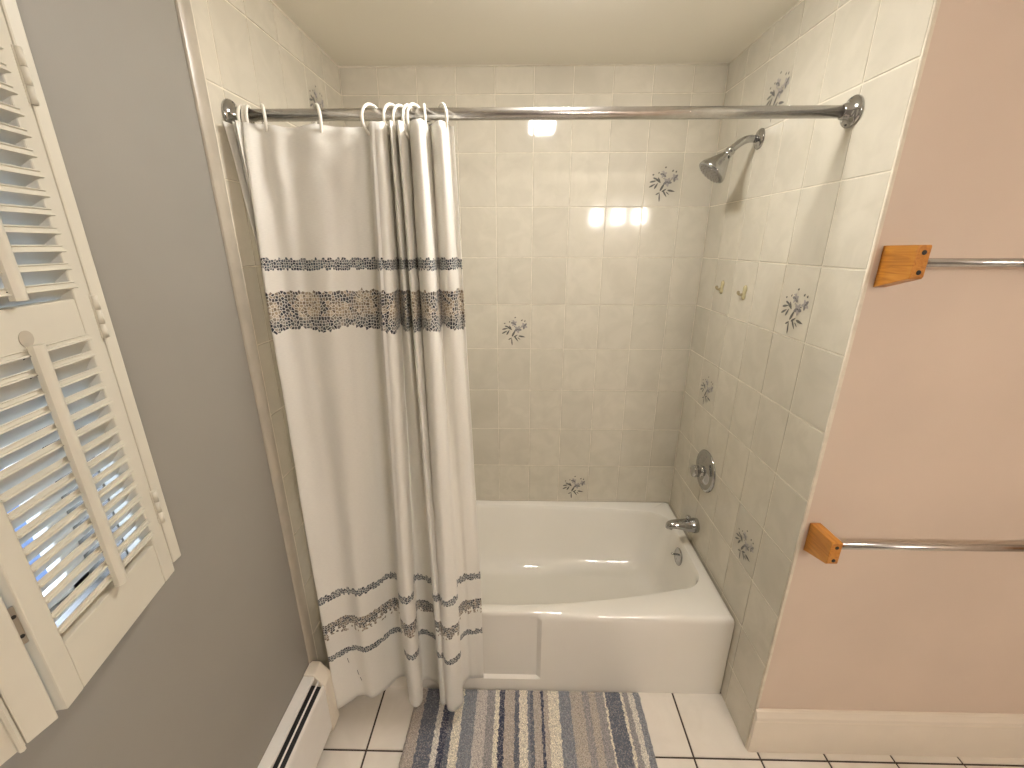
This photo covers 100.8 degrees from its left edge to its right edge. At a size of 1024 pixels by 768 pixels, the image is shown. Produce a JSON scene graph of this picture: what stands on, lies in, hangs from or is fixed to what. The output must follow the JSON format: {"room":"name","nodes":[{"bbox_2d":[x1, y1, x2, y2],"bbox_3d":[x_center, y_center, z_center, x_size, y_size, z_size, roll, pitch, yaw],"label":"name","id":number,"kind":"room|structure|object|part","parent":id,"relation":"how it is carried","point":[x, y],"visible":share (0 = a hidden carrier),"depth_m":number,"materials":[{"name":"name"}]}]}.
{"room":"bathroom","nodes":[
{"label":"bathroom","id":0,"kind":"room"},
{"bbox_2d":[0,0,344,767],"bbox_3d":[-0.760,0.362,0.501,0.121,2.298,3.390,0,18,1],"label":"wall","id":1,"kind":"structure","parent":0,"point":[209,671],"depth_m":0.90,"materials":[{"name":"paint"}]},
{"bbox_2d":[0,0,180,608],"bbox_3d":[-0.736,-0.078,0.408,0.159,1.068,0.552,0,18,1],"label":"window","id":2,"kind":"structure","parent":1,"relation":"in","point":[11,14],"depth_m":0.68,"materials":[{"name":"beige paint"}]},
{"bbox_2d":[0,596,57,765],"bbox_3d":[-0.638,-0.012,0.303,0.050,1.030,0.232,5,19,16],"label":"shutter panel","id":3,"kind":"object","parent":2,"relation":"attached to","point":[26,708],"visible":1,"depth_m":0.52,"materials":[{"name":"beige paint"}]},
{"bbox_3d":[-0.640,0.438,0.448,0.018,0.084,0.162,5,19,14],"label":"rail","id":4,"kind":"part","parent":3,"relation":"part of","materials":[{"name":"beige paint"}]},
{"bbox_2d":[0,6,173,710],"bbox_3d":[-0.634,-0.089,0.536,0.047,1.030,0.270,-4,19,-11],"label":"shutter panel","id":5,"kind":"object","parent":2,"relation":"attached to","point":[52,350],"visible":1,"depth_m":0.58,"materials":[{"name":"beige paint"}]},
{"bbox_3d":[-0.619,-0.298,0.466,0.015,0.409,0.023,4,19,12],"label":"tilt rod","id":6,"kind":"part","parent":5,"relation":"part of","materials":[{"name":"beige paint"}]},
{"bbox_3d":[-0.635,-0.068,0.538,0.018,0.056,0.200,-3,19,-10],"label":"rail","id":7,"kind":"part","parent":5,"relation":"part of","materials":[{"name":"beige paint"}]},
{"bbox_3d":[-0.619,0.132,0.608,0.015,0.384,0.023,4,19,12],"label":"tilt rod","id":8,"kind":"part","parent":5,"relation":"part of","materials":[{"name":"beige paint"}]},
{"bbox_3d":[-0.635,0.361,0.680,0.018,0.084,0.200,-3,19,-10],"label":"rail","id":9,"kind":"part","parent":5,"relation":"part of","materials":[{"name":"beige paint"}]},
{"bbox_2d":[174,0,317,662],"bbox_3d":[-0.682,0.135,1.187,0.008,2.298,0.043,0,18,1],"label":"trim","id":10,"kind":"structure","parent":1,"relation":"attached to","point":[184,9],"depth_m":1.06,"materials":[{"name":"cream gloss paint"}]},
{"bbox_2d":[257,661,338,767],"bbox_3d":[-0.674,1.408,0.470,0.068,0.274,2.138,0,18,1],"label":"baseboard heater","id":11,"kind":"object","parent":1,"relation":"attached to","point":[299,740],"visible":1,"depth_m":1.32,"materials":[{"name":"white metal"}]},
{"bbox_3d":[-0.661,1.311,0.413,0.005,0.006,2.092,0,18,1],"label":"damper blade","id":12,"kind":"part","parent":11,"relation":"part of","materials":[{"name":"white metal"}]},
{"bbox_3d":[-0.649,1.423,0.450,0.010,0.206,2.092,0,18,1],"label":"panel","id":13,"kind":"part","parent":11,"relation":"part of","materials":[{"name":"white metal"}]},
{"bbox_2d":[338,65,728,503],"bbox_3d":[0.078,-0.146,2.036,1.731,2.298,0.121,0,18,1],"label":"wall","id":14,"kind":"structure","parent":0,"point":[583,241],"depth_m":1.85,"materials":[{"name":"tile"}]},
{"bbox_2d":[271,0,800,66],"bbox_3d":[0.673,-0.767,0.096,2.990,0.100,3.390,0,18,1],"label":"ceiling","id":15,"kind":"structure","parent":0,"point":[349,32],"depth_m":1.35,"materials":[{"name":"white paint"}]},
{"bbox_2d":[316,687,1023,767],"bbox_3d":[0.673,1.510,0.850,2.990,0.100,3.390,0,18,1],"label":"floor","id":16,"kind":"structure","parent":0,"point":[686,730],"depth_m":1.47,"materials":[{"name":"white tile"}]},
{"bbox_2d":[399,688,657,767],"bbox_3d":[0.053,1.280,1.354,0.866,0.018,0.612,0,18,1],"label":"bath rug","id":17,"kind":"object","parent":16,"relation":"on","point":[491,728],"visible":0.94,"depth_m":1.49,"materials":[{"name":"multicoloured fabric"}]},
{"bbox_2d":[389,500,734,693],"bbox_3d":[0.069,0.901,1.936,1.488,0.374,0.726,0,18,1],"label":"bathtub","id":18,"kind":"object","parent":16,"relation":"on","point":[576,596],"visible":0.62,"depth_m":1.64,"materials":[{"name":"white ceramic"}]},
{"bbox_3d":[0.753,0.781,1.918,0.014,0.078,0.078,0,18,1],"label":"overflow plate","id":19,"kind":"part","parent":18,"relation":"part of","materials":[{"name":"silver metal"}]},
{"bbox_2d":[669,0,1023,747],"bbox_3d":[1.442,0.006,1.577,1.260,2.298,1.033,0,18,1],"label":"wall partition","id":20,"kind":"structure","parent":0,"point":[843,403],"depth_m":1.16,"materials":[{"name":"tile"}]},
{"bbox_2d":[269,0,802,67],"bbox_3d":[0.067,-1.074,1.187,1.495,0.005,0.915,0,18,1],"label":"trim","id":21,"kind":"structure","parent":20,"relation":"attached to","point":[797,4],"depth_m":1.61,"materials":[{"name":"paint"}]},
{"bbox_2d":[221,94,864,128],"bbox_3d":[0.061,-0.648,1.016,1.490,0.069,0.069,0,18,1],"label":"curtain rod","id":22,"kind":"object","parent":20,"relation":"attached to","point":[848,113],"visible":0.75,"depth_m":1.00,"materials":[{"name":"metal"}]},
{"bbox_2d":[236,104,250,122],"bbox_3d":[-0.650,-0.636,1.031,0.007,0.076,0.075,-3,19,-8],"label":"curtain ring","id":23,"kind":"object","parent":22,"relation":"hanging from","point":[239,106],"visible":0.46,"depth_m":1.00,"materials":[{"name":"white plastic"}]},
{"bbox_2d":[241,105,252,123],"bbox_3d":[-0.644,-0.637,1.034,0.007,0.076,0.075,-4,19,-12],"label":"curtain ring","id":24,"kind":"object","parent":22,"relation":"hanging from","point":[243,106],"visible":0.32,"depth_m":1.00,"materials":[{"name":"white plastic"}]},
{"bbox_2d":[244,104,255,123],"bbox_3d":[-0.635,-0.636,1.032,0.007,0.076,0.075,-5,18,-14],"label":"curtain ring","id":25,"kind":"object","parent":22,"relation":"hanging from","point":[247,106],"visible":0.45,"depth_m":1.00,"materials":[{"name":"white plastic"}]},
{"bbox_2d":[260,103,267,131],"bbox_3d":[-0.602,-0.638,1.030,0.007,0.076,0.075,-11,21,-29],"label":"curtain ring","id":26,"kind":"object","parent":22,"relation":"hanging from","point":[262,107],"visible":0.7,"depth_m":1.00,"materials":[{"name":"white plastic"}]},
{"bbox_2d":[314,103,322,132],"bbox_3d":[-0.470,-0.637,1.027,0.007,0.076,0.075,-11,21,-31],"label":"curtain ring","id":27,"kind":"object","parent":22,"relation":"hanging from","point":[316,105],"visible":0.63,"depth_m":1.00,"materials":[{"name":"white plastic"}]},
{"bbox_2d":[223,119,483,711],"bbox_3d":[-0.389,0.258,1.272,0.562,1.836,0.141,0,18,1],"label":"shower curtain","id":28,"kind":"object","parent":22,"relation":"hanging from","point":[357,234],"visible":1,"depth_m":1.19,"materials":[{"name":"white fabric"}]},
{"bbox_2d":[360,103,382,135],"bbox_3d":[-0.337,-0.636,1.024,0.007,0.076,0.075,10,21,27],"label":"curtain ring","id":29,"kind":"object","parent":22,"relation":"hanging from","point":[365,105],"visible":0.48,"depth_m":1.00,"materials":[{"name":"white plastic"}]},
{"bbox_2d":[382,103,394,135],"bbox_3d":[-0.287,-0.636,1.025,0.007,0.076,0.075,9,22,25],"label":"curtain ring","id":30,"kind":"object","parent":22,"relation":"hanging from","point":[387,104],"visible":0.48,"depth_m":1.00,"materials":[{"name":"white plastic"}]},
{"bbox_2d":[392,104,410,134],"bbox_3d":[-0.266,-0.634,1.026,0.007,0.076,0.075,8,21,22],"label":"curtain ring","id":31,"kind":"object","parent":22,"relation":"hanging from","point":[396,106],"visible":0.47,"depth_m":1.00,"materials":[{"name":"white plastic"}]},
{"bbox_2d":[401,104,411,138],"bbox_3d":[-0.247,-0.634,1.025,0.007,0.076,0.075,5,20,14],"label":"curtain ring","id":32,"kind":"object","parent":22,"relation":"hanging from","point":[405,105],"visible":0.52,"depth_m":1.00,"materials":[{"name":"white plastic"}]},
{"bbox_2d":[406,102,419,130],"bbox_3d":[-0.232,-0.636,1.024,0.007,0.076,0.075,8,22,24],"label":"curtain ring","id":33,"kind":"object","parent":22,"relation":"hanging from","point":[410,105],"visible":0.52,"depth_m":1.00,"materials":[{"name":"white plastic"}]},
{"bbox_2d":[423,103,426,130],"bbox_3d":[-0.210,-0.633,1.023,0.007,0.076,0.075,-3,19,-10],"label":"curtain ring","id":34,"kind":"object","parent":22,"relation":"hanging from","point":[424,105],"visible":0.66,"depth_m":0.99,"materials":[{"name":"white plastic"}]},
{"bbox_2d":[437,102,447,129],"bbox_3d":[-0.170,-0.635,1.023,0.008,0.076,0.075,-10,21,-27],"label":"curtain ring","id":35,"kind":"object","parent":22,"relation":"hanging from","point":[441,104],"visible":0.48,"depth_m":0.99,"materials":[{"name":"white plastic"}]},
{"bbox_2d":[665,515,699,532],"bbox_3d":[0.747,0.615,1.863,0.136,0.084,0.062,0,18,1],"label":"tub spout","id":36,"kind":"object","parent":20,"relation":"attached to","point":[689,524],"visible":1,"depth_m":1.84,"materials":[{"name":"silver metal"}]},
{"bbox_2d":[690,449,715,492],"bbox_3d":[0.784,0.365,1.780,0.060,0.180,0.180,0,18,1],"label":"shower valve","id":37,"kind":"object","parent":20,"relation":"attached to","point":[704,469],"visible":1,"depth_m":1.75,"materials":[{"name":"silver metal"}]},
{"bbox_3d":[0.769,0.365,1.780,0.030,0.053,0.055,0,18,1],"label":"knob","id":38,"kind":"part","parent":37,"relation":"part of","materials":[{"name":"silver metal"}]},
{"bbox_3d":[0.791,0.365,1.780,0.022,0.052,0.052,0,18,1],"label":"stem","id":39,"kind":"part","parent":37,"relation":"part of","materials":[{"name":"silver metal"}]},
{"bbox_2d":[715,281,723,293],"bbox_3d":[0.806,-0.377,1.647,0.022,0.051,0.031,0,18,1],"label":"hook","id":40,"kind":"object","parent":20,"relation":"attached to","point":[720,289],"visible":1,"depth_m":1.64,"materials":[{"name":"beige plastic"}]},
{"bbox_2d":[699,128,764,182],"bbox_3d":[0.723,-0.758,1.409,0.183,0.164,0.100,0,18,1],"label":"shower","id":41,"kind":"object","parent":20,"relation":"attached to","point":[714,168],"visible":1,"depth_m":1.39,"materials":[{"name":"silver metal"}]},
{"bbox_3d":[0.669,-0.710,1.427,0.071,0.060,0.093,0,18,1],"label":"plate","id":42,"kind":"part","parent":41,"relation":"part of","materials":[{"name":"silver metal"}]},
{"bbox_3d":[0.763,-0.791,1.398,0.095,0.056,0.024,0,18,1],"label":"arm","id":43,"kind":"part","parent":41,"relation":"part of","materials":[{"name":"silver metal"}]},
{"bbox_2d":[737,285,746,299],"bbox_3d":[0.802,-0.320,1.482,0.022,0.051,0.031,0,18,1],"label":"hook","id":44,"kind":"object","parent":20,"relation":"attached to","point":[743,294],"visible":1,"depth_m":1.48,"materials":[{"name":"beige plastic"}]},
{"bbox_2d":[746,708,1023,757],"bbox_3d":[1.434,1.171,1.413,1.255,0.190,0.016,0,18,1],"label":"baseboard","id":45,"kind":"structure","parent":20,"relation":"attached to","point":[810,731],"depth_m":1.41,"materials":[{"name":"beige paint"}]},
{"bbox_2d":[803,523,1023,563],"bbox_3d":[1.190,0.443,1.139,0.728,0.093,0.089,0,18,1],"label":"towel bar","id":46,"kind":"object","parent":20,"relation":"attached to","point":[820,542],"visible":1,"depth_m":1.12,"materials":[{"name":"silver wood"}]},
{"bbox_2d":[873,245,1023,286],"bbox_3d":[1.192,-0.250,0.910,0.728,0.093,0.089,0,18,1],"label":"towel bar","id":47,"kind":"object","parent":20,"relation":"attached to","point":[898,264],"visible":1,"depth_m":0.90,"materials":[{"name":"orange wood"}]}
]}

